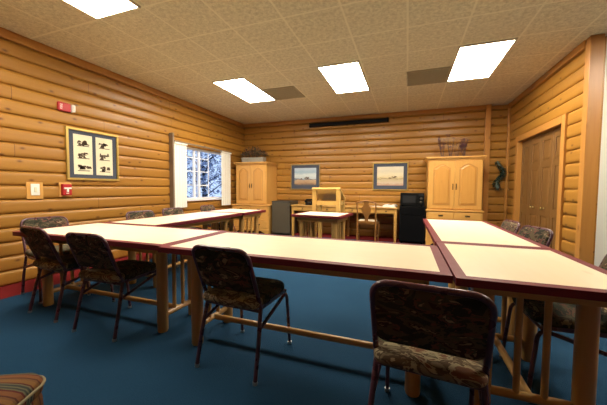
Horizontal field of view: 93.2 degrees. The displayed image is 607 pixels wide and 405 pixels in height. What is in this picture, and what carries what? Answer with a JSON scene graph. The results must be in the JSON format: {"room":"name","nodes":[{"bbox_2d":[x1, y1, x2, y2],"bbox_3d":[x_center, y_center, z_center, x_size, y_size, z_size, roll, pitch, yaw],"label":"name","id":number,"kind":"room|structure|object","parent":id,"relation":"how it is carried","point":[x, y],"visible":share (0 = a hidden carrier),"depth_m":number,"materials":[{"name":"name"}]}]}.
{"room":"conference room","nodes":[
{"label":"conference room","id":0,"kind":"room"},
{"bbox_2d":[0,38,243,286],"bbox_3d":[-3.346,-0.501,3.594,0.150,2.890,9.730,1,3,20],"label":"wall","id":1,"kind":"structure","parent":0,"point":[32,128],"depth_m":3.97,"materials":[{"name":"brown wood"}]},
{"bbox_2d":[25,182,42,198],"bbox_3d":[-3.297,-0.146,3.523,0.040,0.205,0.170,1,3,20],"label":"wall thermostat","id":2,"kind":"object","parent":1,"relation":"attached to","point":[34,190],"visible":1,"depth_m":3.51,"materials":[{"name":"brown wood"}]},
{"bbox_2d":[58,182,71,196],"bbox_3d":[-3.167,-0.171,3.832,0.076,0.190,0.150,1,3,20],"label":"station","id":3,"kind":"object","parent":1,"relation":"attached to","point":[65,189],"visible":1,"depth_m":3.80,"materials":[{"name":"red plastic"}]},
{"bbox_2d":[57,101,75,112],"bbox_3d":[-3.139,-1.261,3.806,0.075,0.110,0.195,1,3,20],"label":"fire alarm strobe","id":4,"kind":"object","parent":1,"relation":"attached to","point":[61,106],"visible":1,"depth_m":3.80,"materials":[{"name":"red plastic"}]},
{"bbox_2d":[65,126,119,180],"bbox_3d":[-3.039,-0.676,4.172,0.030,0.715,0.740,1,3,20],"label":"framed picture","id":5,"kind":"object","parent":1,"relation":"attached to","point":[90,155],"visible":1,"depth_m":4.13,"materials":[{"name":"brown"}]},
{"bbox_2d":[0,27,244,127],"bbox_3d":[-3.299,-1.908,3.459,0.084,0.104,9.630,1,3,20],"label":"trim","id":6,"kind":"structure","parent":1,"relation":"attached to","point":[8,35],"depth_m":4.17,"materials":[{"name":"brown wood"}]},
{"bbox_2d":[168,132,174,207],"bbox_3d":[-2.534,-0.584,5.521,0.110,1.500,0.040,1,3,20],"label":"trim","id":7,"kind":"structure","parent":1,"relation":"attached to","point":[171,135],"depth_m":5.50,"materials":[{"name":"brown wood"}]},
{"bbox_2d":[181,146,221,200],"bbox_3d":[-2.257,-0.622,6.532,0.125,1.140,1.600,1,3,20],"label":"window","id":8,"kind":"structure","parent":1,"relation":"in","point":[203,166],"depth_m":6.53,"materials":[{"name":"white glass"}]},
{"bbox_2d":[174,142,187,207],"bbox_3d":[-2.431,-0.535,5.693,0.050,1.277,0.344,1,3,20],"label":"vertical blind","id":9,"kind":"object","parent":8,"relation":"attached to","point":[180,153],"visible":0.91,"depth_m":5.69,"materials":[{"name":"white fabric"}]},
{"bbox_2d":[174,140,231,152],"bbox_3d":[-2.162,-1.223,6.386,0.045,0.024,1.892,1,3,20],"label":"track","id":10,"kind":"object","parent":1,"relation":"attached to","point":[174,140],"visible":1,"depth_m":6.19,"materials":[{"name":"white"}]},
{"bbox_2d":[221,151,231,204],"bbox_3d":[-1.914,-0.588,7.126,0.050,1.310,0.392,1,3,20],"label":"vertical blind","id":11,"kind":"object","parent":1,"relation":"attached to","point":[225,156],"visible":1,"depth_m":7.12,"materials":[{"name":"white fabric"}]},
{"bbox_2d":[0,0,606,123],"bbox_3d":[0.846,-1.911,2.001,9.150,0.100,10.000,1,3,20],"label":"ceiling","id":12,"kind":"structure","parent":0,"point":[177,48],"depth_m":3.47,"materials":[{"name":"tile"}]},
{"bbox_2d":[62,0,140,19],"bbox_3d":[-2.080,-1.887,2.334,0.606,0.019,1.216,1,3,20],"label":"recessed light","id":13,"kind":"object","parent":12,"relation":"in","point":[97,9],"visible":1,"depth_m":2.79,"materials":[{"name":"beige plastic"}]},
{"bbox_2d":[212,77,275,102],"bbox_3d":[-1.033,-2.021,5.238,0.606,0.019,1.216,1,3,20],"label":"recessed light","id":14,"kind":"object","parent":12,"relation":"in","point":[240,87],"visible":1,"depth_m":5.11,"materials":[{"name":"beige plastic"}]},
{"bbox_2d":[262,86,304,99],"bbox_3d":[-0.352,-2.022,5.327,0.600,0.017,0.600,1,3,20],"label":"ceiling vent","id":15,"kind":"object","parent":12,"relation":"in","point":[290,92],"visible":1,"depth_m":5.30,"materials":[{"name":"brown metal"}]},
{"bbox_2d":[317,60,369,93],"bbox_3d":[0.684,-1.979,4.620,0.606,0.019,1.216,1,3,20],"label":"recessed light","id":16,"kind":"object","parent":12,"relation":"in","point":[346,77],"visible":1,"depth_m":4.49,"materials":[{"name":"beige plastic"}]},
{"bbox_2d":[407,66,450,85],"bbox_3d":[1.939,-1.965,4.504,0.600,0.017,0.600,1,3,20],"label":"ceiling vent","id":17,"kind":"object","parent":12,"relation":"in","point":[436,75],"visible":1,"depth_m":4.46,"materials":[{"name":"brown metal"}]},
{"bbox_2d":[446,38,517,81],"bbox_3d":[2.406,-1.937,4.001,0.606,0.019,1.216,1,3,20],"label":"recessed light","id":18,"kind":"object","parent":12,"relation":"in","point":[478,60],"visible":1,"depth_m":3.87,"materials":[{"name":"beige plastic"}]},
{"bbox_2d":[0,230,606,404],"bbox_3d":[0.825,1.096,2.147,9.150,0.100,10.000,1,3,20],"label":"floor","id":19,"kind":"structure","parent":0,"point":[145,365],"depth_m":1.97,"materials":[{"name":"blue carpet"}]},
{"bbox_2d":[0,373,45,404],"bbox_3d":[-1.312,0.892,0.935,0.558,0.395,0.558,0,3,-7],"label":"ottoman","id":20,"kind":"object","parent":19,"relation":"on","point":[20,388],"visible":1,"depth_m":1.12,"materials":[{"name":"fabric"}]},
{"bbox_2d":[20,216,90,303],"bbox_3d":[-2.690,0.572,3.109,0.567,0.806,0.463,2,3,32],"label":"banquet chair","id":21,"kind":"object","parent":19,"relation":"on","point":[51,221],"visible":0.48,"depth_m":3.09,"materials":[{"name":"red"}]},
{"bbox_2d":[20,226,114,322],"bbox_3d":[-2.195,0.596,2.693,0.463,0.806,0.567,2,3,25],"label":"banquet chair","id":22,"kind":"object","parent":19,"relation":"on","point":[38,240],"visible":0.8,"depth_m":2.49,"materials":[{"name":"red"}]},
{"bbox_2d":[65,232,155,341],"bbox_3d":[-1.537,0.615,2.388,0.463,0.806,0.567,1,3,19],"label":"banquet chair","id":23,"kind":"object","parent":19,"relation":"on","point":[89,250],"visible":0.88,"depth_m":2.19,"materials":[{"name":"red"}]},
{"bbox_2d":[12,222,224,332],"bbox_3d":[-1.659,0.633,2.649,1.722,0.741,0.770,1,3,20],"label":"conference table","id":24,"kind":"object","parent":19,"relation":"on","point":[126,237],"visible":0.62,"depth_m":2.48,"materials":[{"name":"laminate"}]},
{"bbox_2d":[126,210,177,266],"bbox_3d":[-2.150,0.529,4.060,0.567,0.806,0.463,2,3,30],"label":"banquet chair","id":25,"kind":"object","parent":19,"relation":"on","point":[144,213],"visible":0.25,"depth_m":4.12,"materials":[{"name":"red"}]},
{"bbox_2d":[103,211,241,287],"bbox_3d":[-1.638,0.569,3.969,0.770,0.741,1.710,1,3,20],"label":"conference table","id":26,"kind":"object","parent":19,"relation":"on","point":[186,220],"visible":0.39,"depth_m":3.70,"materials":[{"name":"laminate"}]},
{"bbox_2d":[162,207,201,228],"bbox_3d":[-1.970,0.498,4.737,0.567,0.806,0.463,2,3,25],"label":"banquet chair","id":27,"kind":"object","parent":19,"relation":"on","point":[177,210],"visible":0.28,"depth_m":4.77,"materials":[{"name":"red"}]},
{"bbox_2d":[200,205,235,231],"bbox_3d":[-1.653,0.459,5.587,0.567,0.806,0.463,1,3,20],"label":"banquet chair","id":28,"kind":"object","parent":19,"relation":"on","point":[203,207],"visible":0.27,"depth_m":5.59,"materials":[{"name":"red"}]},
{"bbox_2d":[204,209,265,233],"bbox_3d":[-1.208,0.514,5.146,0.800,0.741,0.750,1,3,20],"label":"conference table","id":29,"kind":"object","parent":19,"relation":"on","point":[246,213],"visible":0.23,"depth_m":5.05,"materials":[{"name":"laminate"}]},
{"bbox_2d":[192,244,291,385],"bbox_3d":[-0.395,0.645,1.934,0.463,0.806,0.567,2,3,23],"label":"banquet chair","id":30,"kind":"object","parent":19,"relation":"on","point":[229,271],"visible":1,"depth_m":1.74,"materials":[{"name":"red"}]},
{"bbox_2d":[231,161,277,233],"bbox_3d":[-1.235,-0.131,7.496,1.080,1.800,0.737,1,3,20],"label":"wardrobe","id":31,"kind":"object","parent":19,"relation":"on","point":[256,182],"visible":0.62,"depth_m":7.24,"materials":[{"name":"brown wood"}]},
{"bbox_2d":[241,146,268,161],"bbox_3d":[-1.295,-1.262,7.527,0.862,0.456,0.352,1,3,20],"label":"flower planter","id":32,"kind":"object","parent":31,"relation":"on","point":[252,152],"visible":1,"depth_m":7.45,"materials":[{"name":"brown plant"}]},
{"bbox_2d":[272,200,297,234],"bbox_3d":[-0.465,0.372,7.260,0.490,0.830,0.592,1,3,20],"label":"base cabinet","id":33,"kind":"object","parent":19,"relation":"on","point":[281,209],"visible":0.99,"depth_m":7.02,"materials":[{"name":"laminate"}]},
{"bbox_2d":[158,231,452,397],"bbox_3d":[-0.017,0.675,2.022,1.790,0.741,0.770,1,3,20],"label":"conference table","id":34,"kind":"object","parent":19,"relation":"on","point":[356,259],"visible":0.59,"depth_m":1.85,"materials":[{"name":"laminate"}]},
{"bbox_2d":[291,204,335,235],"bbox_3d":[0.350,0.433,6.944,1.200,0.750,0.608,1,3,20],"label":"writing desk","id":35,"kind":"object","parent":19,"relation":"on","point":[296,207],"visible":0.59,"depth_m":6.76,"materials":[{"name":"brown wood"}]},
{"bbox_2d":[304,199,311,204],"bbox_3d":[0.138,-0.014,6.887,0.239,0.145,0.200,1,3,5],"label":"desk phone","id":36,"kind":"object","parent":35,"relation":"on","point":[309,202],"visible":0.84,"depth_m":6.87,"materials":[{"name":"black plastic"}]},
{"bbox_2d":[291,211,352,238],"bbox_3d":[0.309,0.550,4.628,0.800,0.741,0.710,2,3,25],"label":"conference table","id":37,"kind":"object","parent":19,"relation":"on","point":[311,217],"visible":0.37,"depth_m":4.48,"materials":[{"name":"laminate"}]},
{"bbox_2d":[312,187,345,238],"bbox_3d":[0.465,0.309,5.233,0.510,1.165,0.485,1,3,20],"label":"lectern","id":38,"kind":"object","parent":19,"relation":"on","point":[336,194],"visible":0.69,"depth_m":5.08,"materials":[{"name":"brown wood"}]},
{"bbox_2d":[356,200,379,241],"bbox_3d":[1.353,0.399,6.080,0.470,0.918,0.490,1,3,20],"label":"chair","id":39,"kind":"object","parent":19,"relation":"on","point":[366,209],"visible":0.97,"depth_m":5.91,"materials":[{"name":"brown wood"}]},
{"bbox_2d":[345,205,398,242],"bbox_3d":[1.516,0.462,6.525,1.200,0.750,0.608,1,3,20],"label":"writing desk","id":40,"kind":"object","parent":19,"relation":"on","point":[348,208],"visible":0.65,"depth_m":6.21,"materials":[{"name":"brown wood"}]},
{"bbox_2d":[382,204,397,206],"bbox_3d":[1.931,0.068,6.394,0.290,0.054,0.230,2,3,31],"label":"open binder","id":41,"kind":"object","parent":40,"relation":"on","point":[385,205],"visible":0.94,"depth_m":6.33,"materials":[{"name":"white paper"}]},
{"bbox_2d":[399,205,424,243],"bbox_3d":[2.349,0.464,6.238,0.504,0.785,0.607,1,3,20],"label":"mini refrigerator","id":42,"kind":"object","parent":19,"relation":"on","point":[411,225],"visible":0.95,"depth_m":5.97,"materials":[{"name":"black metal"}]},
{"bbox_2d":[400,193,423,205],"bbox_3d":[2.338,-0.067,6.188,0.470,0.280,0.398,1,3,20],"label":"microwave","id":43,"kind":"object","parent":42,"relation":"on","point":[406,199],"visible":1,"depth_m":6.01,"materials":[{"name":"black plastic"}]},
{"bbox_2d":[368,280,497,404],"bbox_3d":[0.553,0.684,1.280,0.463,0.806,0.567,2,3,25],"label":"banquet chair","id":44,"kind":"object","parent":19,"relation":"on","point":[446,334],"visible":1,"depth_m":1.06,"materials":[{"name":"red fabric"}]},
{"bbox_2d":[424,155,486,244],"bbox_3d":[3.091,-0.026,5.970,1.075,1.800,0.652,1,3,20],"label":"wardrobe","id":45,"kind":"object","parent":19,"relation":"on","point":[454,184],"visible":0.65,"depth_m":5.71,"materials":[{"name":"brown wood"}]},
{"bbox_2d":[438,134,471,156],"bbox_3d":[3.104,-1.177,5.925,0.663,0.504,0.174,1,3,20],"label":"arrangement","id":46,"kind":"object","parent":45,"relation":"on","point":[463,145],"visible":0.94,"depth_m":5.94,"materials":[{"name":"brown plant"}]},
{"bbox_2d":[423,219,551,335],"bbox_3d":[1.675,0.641,2.974,0.740,0.741,1.835,1,3,20],"label":"conference table","id":47,"kind":"object","parent":19,"relation":"on","point":[439,230],"visible":0.34,"depth_m":2.52,"materials":[{"name":"laminate"}]},
{"bbox_2d":[500,219,519,233],"bbox_3d":[2.067,0.597,3.295,0.567,0.806,0.463,1,3,16],"label":"banquet chair","id":48,"kind":"object","parent":19,"relation":"on","point":[510,225],"visible":0.27,"depth_m":3.14,"materials":[{"name":"red"}]},
{"bbox_2d":[436,242,606,404],"bbox_3d":[1.204,0.702,1.652,0.740,0.741,0.955,1,3,20],"label":"conference table","id":49,"kind":"object","parent":19,"relation":"on","point":[550,276],"visible":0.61,"depth_m":1.38,"materials":[{"name":"laminate"}]},
{"bbox_2d":[518,225,553,246],"bbox_3d":[1.896,0.624,2.703,0.567,0.806,0.463,1,3,6],"label":"banquet chair","id":50,"kind":"object","parent":19,"relation":"on","point":[544,236],"visible":0.26,"depth_m":2.59,"materials":[{"name":"red"}]},
{"bbox_2d":[499,254,606,402],"bbox_3d":[1.537,0.673,1.648,0.567,0.806,0.463,1,3,19],"label":"banquet chair","id":51,"kind":"object","parent":19,"relation":"on","point":[563,314],"visible":0.47,"depth_m":1.54,"materials":[{"name":"red"}]},
{"bbox_2d":[244,104,507,237],"bbox_3d":[1.391,-0.635,7.018,6.460,2.890,0.150,1,3,20],"label":"wall","id":52,"kind":"structure","parent":0,"point":[346,156],"depth_m":6.83,"materials":[{"name":"brown wood"}]},
{"bbox_2d":[291,164,319,189],"bbox_3d":[0.043,-0.658,7.405,0.800,0.660,0.028,1,3,20],"label":"framed picture","id":53,"kind":"object","parent":52,"relation":"attached to","point":[303,176],"visible":0.85,"depth_m":7.41,"materials":[{"name":"brown"}]},
{"bbox_2d":[294,168,315,184],"bbox_3d":[0.043,-0.666,7.407,0.590,0.445,0.003,1,3,20],"label":"painting","id":54,"kind":"object","parent":53,"relation":"attached to","point":[302,176],"depth_m":7.41},
{"bbox_2d":[309,117,388,127],"bbox_3d":[1.060,-1.919,6.940,1.922,0.122,0.120,1,3,20],"label":"projection screen","id":55,"kind":"object","parent":52,"relation":"attached to","point":[378,120],"visible":1,"depth_m":6.87,"materials":[{"name":"black plastic"}]},
{"bbox_2d":[244,105,485,126],"bbox_3d":[1.095,-2.063,6.999,5.790,0.078,0.084,1,3,20],"label":"trim","id":56,"kind":"structure","parent":52,"relation":"attached to","point":[480,106],"depth_m":6.76,"materials":[{"name":"brown wood"}]},
{"bbox_2d":[372,162,408,190],"bbox_3d":[2.018,-0.609,6.694,0.800,0.655,0.028,1,3,20],"label":"framed picture","id":57,"kind":"object","parent":52,"relation":"attached to","point":[386,175],"visible":1,"depth_m":6.69,"materials":[{"name":"brown"}]},
{"bbox_2d":[377,166,403,185],"bbox_3d":[2.019,-0.617,6.697,0.590,0.440,0.003,1,3,20],"label":"painting","id":58,"kind":"object","parent":57,"relation":"attached to","point":[386,175],"depth_m":6.69},
{"bbox_2d":[482,104,491,221],"bbox_3d":[3.846,-0.579,6.059,0.100,2.908,0.115,1,3,20],"label":"trim","id":59,"kind":"structure","parent":52,"relation":"attached to","point":[487,135],"depth_m":6.00,"materials":[{"name":"brown wood"}]},
{"bbox_2d":[492,161,506,190],"bbox_3d":[4.033,-0.548,5.909,0.272,0.624,0.116,1,3,20],"label":"swag","id":60,"kind":"object","parent":52,"relation":"attached to","point":[502,174],"visible":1,"depth_m":5.90,"materials":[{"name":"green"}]},
{"bbox_2d":[504,103,510,219],"bbox_3d":[4.212,-0.570,5.924,0.070,2.908,0.060,1,3,20],"label":"trim","id":61,"kind":"structure","parent":52,"relation":"attached to","point":[509,109],"depth_m":5.90,"materials":[{"name":"brown wood"}]},
{"bbox_2d":[506,36,606,264],"bbox_3d":[3.835,-0.503,4.675,0.150,2.890,2.830,1,3,20],"label":"wall","id":62,"kind":"structure","parent":0,"point":[561,94],"depth_m":3.74,"materials":[{"name":"brown wood"}]},
{"bbox_2d":[512,137,522,233],"bbox_3d":[4.052,-0.162,5.413,0.125,2.140,0.104,1,3,20],"label":"trim","id":63,"kind":"structure","parent":62,"relation":"attached to","point":[518,151],"depth_m":5.37,"materials":[{"name":"brown wood"}]},
{"bbox_2d":[519,135,541,229],"bbox_3d":[3.904,-0.091,4.991,0.090,2.018,0.799,1,3,20],"label":"door","id":64,"kind":"structure","parent":62,"relation":"in","point":[531,148],"depth_m":4.93,"materials":[{"name":"brown wood"}]},
{"bbox_2d":[518,116,561,141],"bbox_3d":[3.771,-1.142,4.562,0.125,0.104,1.602,1,3,20],"label":"trim","id":65,"kind":"structure","parent":62,"relation":"attached to","point":[553,124],"depth_m":4.43,"materials":[{"name":"brown wood"}]},
{"bbox_2d":[509,40,585,107],"bbox_3d":[3.783,-1.919,4.596,0.080,0.094,2.630,1,3,20],"label":"trim","id":66,"kind":"structure","parent":62,"relation":"attached to","point":[581,47],"depth_m":4.11,"materials":[{"name":"brown wood"}]},
{"bbox_2d":[537,127,560,248],"bbox_3d":[3.631,-0.056,4.234,0.090,2.018,0.799,1,3,20],"label":"door","id":67,"kind":"structure","parent":62,"relation":"in","point":[550,143],"depth_m":4.27,"materials":[{"name":"brown wood"}]},
{"bbox_2d":[555,113,569,251],"bbox_3d":[3.474,-0.088,3.810,0.125,2.140,0.104,1,3,20],"label":"trim","id":68,"kind":"structure","parent":62,"relation":"attached to","point":[564,121],"depth_m":3.80,"materials":[{"name":"brown wood"}]},
{"bbox_2d":[594,35,606,266],"bbox_3d":[4.614,-0.424,2.966,2.545,2.910,0.120,1,3,20],"label":"wall","id":69,"kind":"structure","parent":0,"point":[601,223],"depth_m":3.33,"materials":[{"name":"white paint"}]},
{"bbox_2d":[574,33,604,263],"bbox_3d":[3.336,-0.451,3.359,0.127,2.908,0.105,1,3,20],"label":"trim","id":70,"kind":"structure","parent":69,"relation":"attached to","point":[595,44],"depth_m":3.32,"materials":[{"name":"brown wood"}]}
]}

